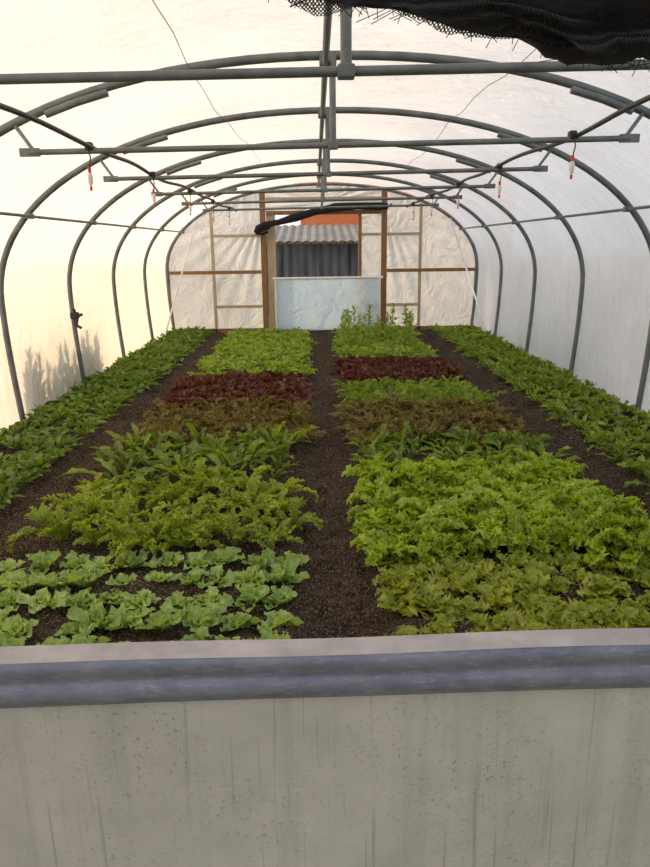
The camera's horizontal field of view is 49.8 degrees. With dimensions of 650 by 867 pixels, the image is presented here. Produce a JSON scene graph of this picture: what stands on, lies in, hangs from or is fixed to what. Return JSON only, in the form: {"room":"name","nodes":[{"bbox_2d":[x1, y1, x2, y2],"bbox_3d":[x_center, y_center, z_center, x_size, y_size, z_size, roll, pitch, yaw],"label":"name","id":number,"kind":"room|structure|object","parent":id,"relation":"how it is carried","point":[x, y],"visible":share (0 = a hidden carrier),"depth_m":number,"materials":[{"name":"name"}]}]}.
{"room":"greenhouse","nodes":[
{"label":"greenhouse","id":0,"kind":"room"},
{"bbox_2d":[169,186,474,328],"bbox_3d":[-0.052,-3.208,12.901,5.648,2.620,0.041,-1,15,-1],"label":"wall","id":1,"kind":"structure","parent":0,"point":[446,296],"depth_m":12.92,"materials":[{"name":"white plastic"}]},
{"bbox_2d":[168,190,475,333],"bbox_3d":[-0.051,-3.112,12.874,5.648,2.549,0.080,-1,15,-1],"label":"door frame","id":2,"kind":"structure","parent":1,"relation":"attached to","point":[268,254],"depth_m":12.84,"materials":[{"name":"brown wood"}]},
{"bbox_2d":[254,202,392,235],"bbox_3d":[-0.041,-3.836,12.514,2.491,0.548,0.143,-1,15,-1],"label":"shade net","id":3,"kind":"object","parent":1,"relation":"attached to","point":[298,216],"visible":0.91,"depth_m":12.44,"materials":[{"name":"black fabric"}]},
{"bbox_2d":[272,276,382,329],"bbox_3d":[0.058,-2.410,12.985,2.030,0.972,0.051,-1,15,-1],"label":"door","id":4,"kind":"structure","parent":1,"relation":"in","point":[312,303],"depth_m":12.96,"materials":[{"name":"white plastic"}]},
{"bbox_2d":[0,326,649,645],"bbox_3d":[0.048,-0.338,7.147,5.650,0.175,12.580,-1,15,-1],"label":"soil","id":5,"kind":"structure","parent":0,"point":[338,599],"depth_m":4.23,"materials":[{"name":"soil"}]},
{"bbox_2d":[0,386,143,508],"bbox_3d":[-2.265,0.171,5.044,0.847,0.154,5.311,-1,15,-1],"label":"spinach patch","id":6,"kind":"object","parent":5,"relation":"on","point":[47,441],"visible":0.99,"depth_m":5.79,"materials":[{"name":"green plant"}]},
{"bbox_2d":[69,326,214,392],"bbox_3d":[-2.312,-1.216,10.193,0.900,0.177,5.739,-1,15,-1],"label":"spinach patch","id":7,"kind":"object","parent":5,"relation":"on","point":[176,343],"visible":0.99,"depth_m":9.09,"materials":[{"name":"green plant"}]},
{"bbox_2d":[0,546,309,646],"bbox_3d":[-0.860,0.703,3.052,1.587,0.129,0.998,-1,15,-1],"label":"lettuce","id":8,"kind":"object","parent":5,"relation":"on","point":[284,569],"visible":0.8,"depth_m":3.07,"materials":[{"name":"green plant"}]},
{"bbox_2d":[6,457,323,566],"bbox_3d":[-0.854,0.406,3.981,1.731,0.271,1.395,-1,15,-1],"label":"mizuna patch","id":9,"kind":"object","parent":5,"relation":"on","point":[162,526],"visible":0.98,"depth_m":3.84,"materials":[{"name":"green plant"}]},
{"bbox_2d":[164,221,196,337],"bbox_3d":[-2.506,-2.678,12.137,0.028,1.968,1.578,3,15,14],"label":"brace","id":10,"kind":"object","parent":5,"relation":"on","point":[195,221],"visible":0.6,"depth_m":12.12,"materials":[{"name":"white wood"}]},
{"bbox_2d":[61,422,319,492],"bbox_3d":[-0.872,0.115,4.902,1.677,0.300,1.320,-1,15,-1],"label":"greens","id":11,"kind":"object","parent":5,"relation":"on","point":[209,442],"visible":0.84,"depth_m":4.87,"materials":[{"name":"green plant"}]},
{"bbox_2d":[99,395,331,457],"bbox_3d":[-0.862,-0.106,5.972,1.863,0.257,1.810,-1,15,-1],"label":"plants","id":12,"kind":"object","parent":5,"relation":"on","point":[235,417],"visible":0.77,"depth_m":5.94,"materials":[{"name":"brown plant"}]},
{"bbox_2d":[148,368,319,410],"bbox_3d":[-0.883,-0.491,7.431,1.690,0.177,1.883,-1,15,-1],"label":"lettuce","id":13,"kind":"object","parent":5,"relation":"on","point":[235,384],"visible":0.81,"depth_m":7.40,"materials":[{"name":"red plant"}]},
{"bbox_2d":[187,326,317,375],"bbox_3d":[-0.911,-1.324,10.550,1.679,0.171,4.745,-1,15,-2],"label":"lettuce","id":14,"kind":"object","parent":5,"relation":"on","point":[267,347],"visible":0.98,"depth_m":9.82,"materials":[{"name":"green plant"}]},
{"bbox_2d":[166,182,477,327],"bbox_3d":[-0.051,-3.137,12.877,5.760,2.796,0.060,-1,15,-1],"label":"hoop","id":15,"kind":"object","parent":5,"relation":"on","point":[456,222],"visible":0.8,"depth_m":12.66,"materials":[{"name":"metal"}]},
{"bbox_2d":[450,218,486,331],"bbox_3d":[2.499,-2.753,12.188,0.028,1.968,1.578,-5,16,-15],"label":"brace","id":16,"kind":"object","parent":15,"relation":"attached to","point":[450,218],"visible":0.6,"depth_m":12.18,"materials":[{"name":"white wood"}]},
{"bbox_2d":[143,175,502,339],"bbox_3d":[-0.026,-2.674,11.146,5.760,2.796,0.106,-1,15,-1],"label":"hoop","id":17,"kind":"object","parent":5,"relation":"on","point":[232,187],"visible":0.8,"depth_m":10.89,"materials":[{"name":"metal"}]},
{"bbox_2d":[111,159,536,356],"bbox_3d":[-0.002,-2.213,9.426,5.760,2.796,0.106,-1,15,-1],"label":"hoop","id":18,"kind":"object","parent":5,"relation":"on","point":[437,176],"visible":0.77,"depth_m":9.17,"materials":[{"name":"metal"}]},
{"bbox_2d":[0,50,649,156],"bbox_3d":[0.069,-0.868,4.404,5.760,2.796,0.106,-1,15,-1],"label":"hoop","id":19,"kind":"object","parent":5,"relation":"on","point":[578,88],"visible":0.87,"depth_m":4.11,"materials":[{"name":"metal"}]},
{"bbox_2d":[0,107,649,420],"bbox_3d":[0.045,-1.308,6.046,5.760,2.796,0.106,-1,15,-1],"label":"hoop","id":20,"kind":"object","parent":5,"relation":"on","point":[159,136],"visible":0.87,"depth_m":5.78,"materials":[{"name":"metal"}]},
{"bbox_2d":[0,211,184,233],"bbox_3d":[-2.490,-2.049,6.715,0.044,0.044,12.460,-1,15,-1],"label":"side purlin","id":21,"kind":"object","parent":20,"relation":"attached to","point":[28,215],"visible":1,"depth_m":6.98,"materials":[{"name":"metal"}]},
{"bbox_2d":[0,103,236,224],"bbox_3d":[-1.426,-2.159,6.287,0.068,0.281,11.401,-1,15,-1],"label":"pipe","id":22,"kind":"object","parent":20,"relation":"attached to","point":[88,146],"visible":0.92,"depth_m":4.14,"materials":[{"name":"plastic"}]},
{"bbox_2d":[152,0,260,164],"bbox_3d":[-0.742,-2.264,4.793,0.084,0.033,8.050,-1,15,-1],"label":"wire","id":23,"kind":"object","parent":20,"relation":"attached to","point":[152,0],"visible":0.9,"depth_m":3.63,"materials":[{"name":"grey metal"}]},
{"bbox_2d":[317,1,332,187],"bbox_3d":[-0.033,-2.815,6.545,0.038,0.040,12.400,-1,15,-1],"label":"ridge purlin","id":24,"kind":"object","parent":20,"relation":"attached to","point":[327,23],"visible":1,"depth_m":4.35,"materials":[{"name":"metal"}]},
{"bbox_2d":[406,94,649,219],"bbox_3d":[1.443,-2.235,6.307,0.068,0.281,11.401,-1,15,-1],"label":"pipe","id":25,"kind":"object","parent":20,"relation":"hanging from","point":[572,134],"visible":0.91,"depth_m":4.19,"materials":[{"name":"plastic"}]},
{"bbox_2d":[459,205,649,229],"bbox_3d":[2.551,-2.124,6.766,0.044,0.044,12.460,-1,15,-1],"label":"side purlin","id":26,"kind":"object","parent":20,"relation":"attached to","point":[627,208],"visible":1,"depth_m":7.17,"materials":[{"name":"metal"}]},
{"bbox_2d":[0,6,649,84],"bbox_3d":[0.093,-0.398,2.646,5.760,2.796,0.106,-1,15,-1],"label":"frame","id":27,"kind":"object","parent":5,"relation":"on","point":[345,70],"visible":0.96,"depth_m":2.38,"materials":[{"name":"metal"}]},
{"bbox_2d":[406,49,535,166],"bbox_3d":[1.028,-2.268,4.817,0.084,0.033,8.050,-1,15,-1],"label":"wire","id":28,"kind":"object","parent":27,"relation":"attached to","point":[535,49],"visible":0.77,"depth_m":4.74,"materials":[{"name":"grey metal"}]},
{"bbox_2d":[67,139,584,386],"bbox_3d":[0.022,-1.761,7.736,5.760,2.796,0.106,-1,15,-1],"label":"hoop","id":29,"kind":"object","parent":5,"relation":"on","point":[462,159],"visible":0.8,"depth_m":7.48,"materials":[{"name":"metal"}]},
{"bbox_2d":[70,309,82,328],"bbox_3d":[-2.753,-1.278,7.790,0.145,0.229,0.116,-1,15,-1],"label":"clamp","id":30,"kind":"object","parent":29,"relation":"attached to","point":[73,315],"visible":1,"depth_m":7.75,"materials":[{"name":"plastic"}]},
{"bbox_2d":[337,303,417,345],"bbox_3d":[0.827,-1.766,11.227,1.393,0.667,1.951,-1,15,-1],"label":"plants","id":31,"kind":"object","parent":5,"relation":"on","point":[348,321],"visible":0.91,"depth_m":11.11,"materials":[{"name":"green plant"}]},
{"bbox_2d":[330,324,438,358],"bbox_3d":[0.878,-1.495,11.104,1.620,0.168,3.627,-1,15,-1],"label":"lettuce","id":32,"kind":"object","parent":5,"relation":"on","point":[382,348],"visible":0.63,"depth_m":10.28,"materials":[{"name":"green plant"}]},
{"bbox_2d":[328,354,467,384],"bbox_3d":[0.874,-0.821,8.620,1.706,0.201,1.776,-1,15,-1],"label":"lettuce","id":33,"kind":"object","parent":5,"relation":"on","point":[351,368],"visible":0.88,"depth_m":8.46,"materials":[{"name":"red plant"}]},
{"bbox_2d":[331,375,506,410],"bbox_3d":[0.907,-0.453,7.097,1.712,0.244,1.598,-1,15,-1],"label":"greens","id":34,"kind":"object","parent":5,"relation":"on","point":[411,392],"visible":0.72,"depth_m":7.08,"materials":[{"name":"green plant"}]},
{"bbox_2d":[329,387,538,450],"bbox_3d":[0.877,-0.145,5.965,1.710,0.251,1.663,-1,15,-1],"label":"plants","id":35,"kind":"object","parent":5,"relation":"on","point":[423,417],"visible":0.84,"depth_m":5.85,"materials":[{"name":"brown plant"}]},
{"bbox_2d":[345,420,580,469],"bbox_3d":[0.938,0.110,5.008,1.629,0.210,1.135,-1,15,-1],"label":"greens","id":36,"kind":"object","parent":5,"relation":"on","point":[389,449],"visible":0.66,"depth_m":5.04,"materials":[{"name":"green plant"}]},
{"bbox_2d":[341,448,649,570],"bbox_3d":[0.965,0.383,3.996,1.710,0.296,1.798,-1,15,-1],"label":"mustard","id":37,"kind":"object","parent":5,"relation":"on","point":[476,506],"visible":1,"depth_m":3.74,"materials":[{"name":"green plant"}]},
{"bbox_2d":[372,547,649,635],"bbox_3d":[1.046,0.692,3.014,1.688,0.146,1.060,-1,15,-1],"label":"leaf lettuce","id":38,"kind":"object","parent":5,"relation":"on","point":[402,579],"visible":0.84,"depth_m":3.04,"materials":[{"name":"green plant"}]},
{"bbox_2d":[426,323,649,494],"bbox_3d":[2.352,-0.609,7.718,0.962,0.183,10.714,-1,15,-1],"label":"plants","id":39,"kind":"object","parent":5,"relation":"on","point":[483,341],"visible":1,"depth_m":6.85,"materials":[{"name":"green plant"}]},
{"bbox_3d":[0.118,0.020,0.846,5.648,2.620,0.038,-1,15,-1],"label":"wall","id":40,"kind":"structure","parent":0,"visible":0},
{"bbox_2d":[0,628,649,866],"bbox_3d":[0.161,0.779,1.032,2.160,1.057,0.056,-1,15,-2],"label":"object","id":41,"kind":"structure","parent":40,"relation":"in","point":[527,748],"depth_m":0.92,"materials":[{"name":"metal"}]},
{"bbox_2d":[268,0,649,75],"bbox_3d":[0.318,-0.573,0.841,1.758,0.278,0.198,-1,15,-1],"label":"shade net","id":42,"kind":"object","parent":40,"relation":"attached to","point":[569,32],"visible":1,"depth_m":0.83,"materials":[{"name":"black fabric"}]},
{"label":"outside","id":43,"kind":"structure","parent":0,"visible":0},
{"label":"ground","id":44,"kind":"structure","parent":43,"visible":0},
{"bbox_2d":[165,224,478,310],"bbox_3d":[-0.092,-4.416,18.436,8.400,2.190,3.500,-1,15,-1],"label":"shed","id":45,"kind":"object","parent":44,"relation":"on","point":[322,250],"visible":0.21,"depth_m":17.01,"materials":[{"name":"metal"}]},
{"bbox_2d":[0,0,649,430],"bbox_3d":[0.033,-1.575,6.878,5.778,2.741,12.400,-1,15,-1],"label":"cover","id":46,"kind":"object","parent":44,"relation":"on","point":[37,36],"visible":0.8,"depth_m":6.27,"materials":[{"name":"white plastic"}]},
{"bbox_2d":[294,182,455,225],"bbox_3d":[2.519,-6.887,23.557,7.000,4.250,4.400,-1,15,-1],"label":"brick outbuilding","id":47,"kind":"structure","parent":44,"relation":"on","point":[326,219],"depth_m":21.54,"materials":[{"name":"orange brick"}]}
]}

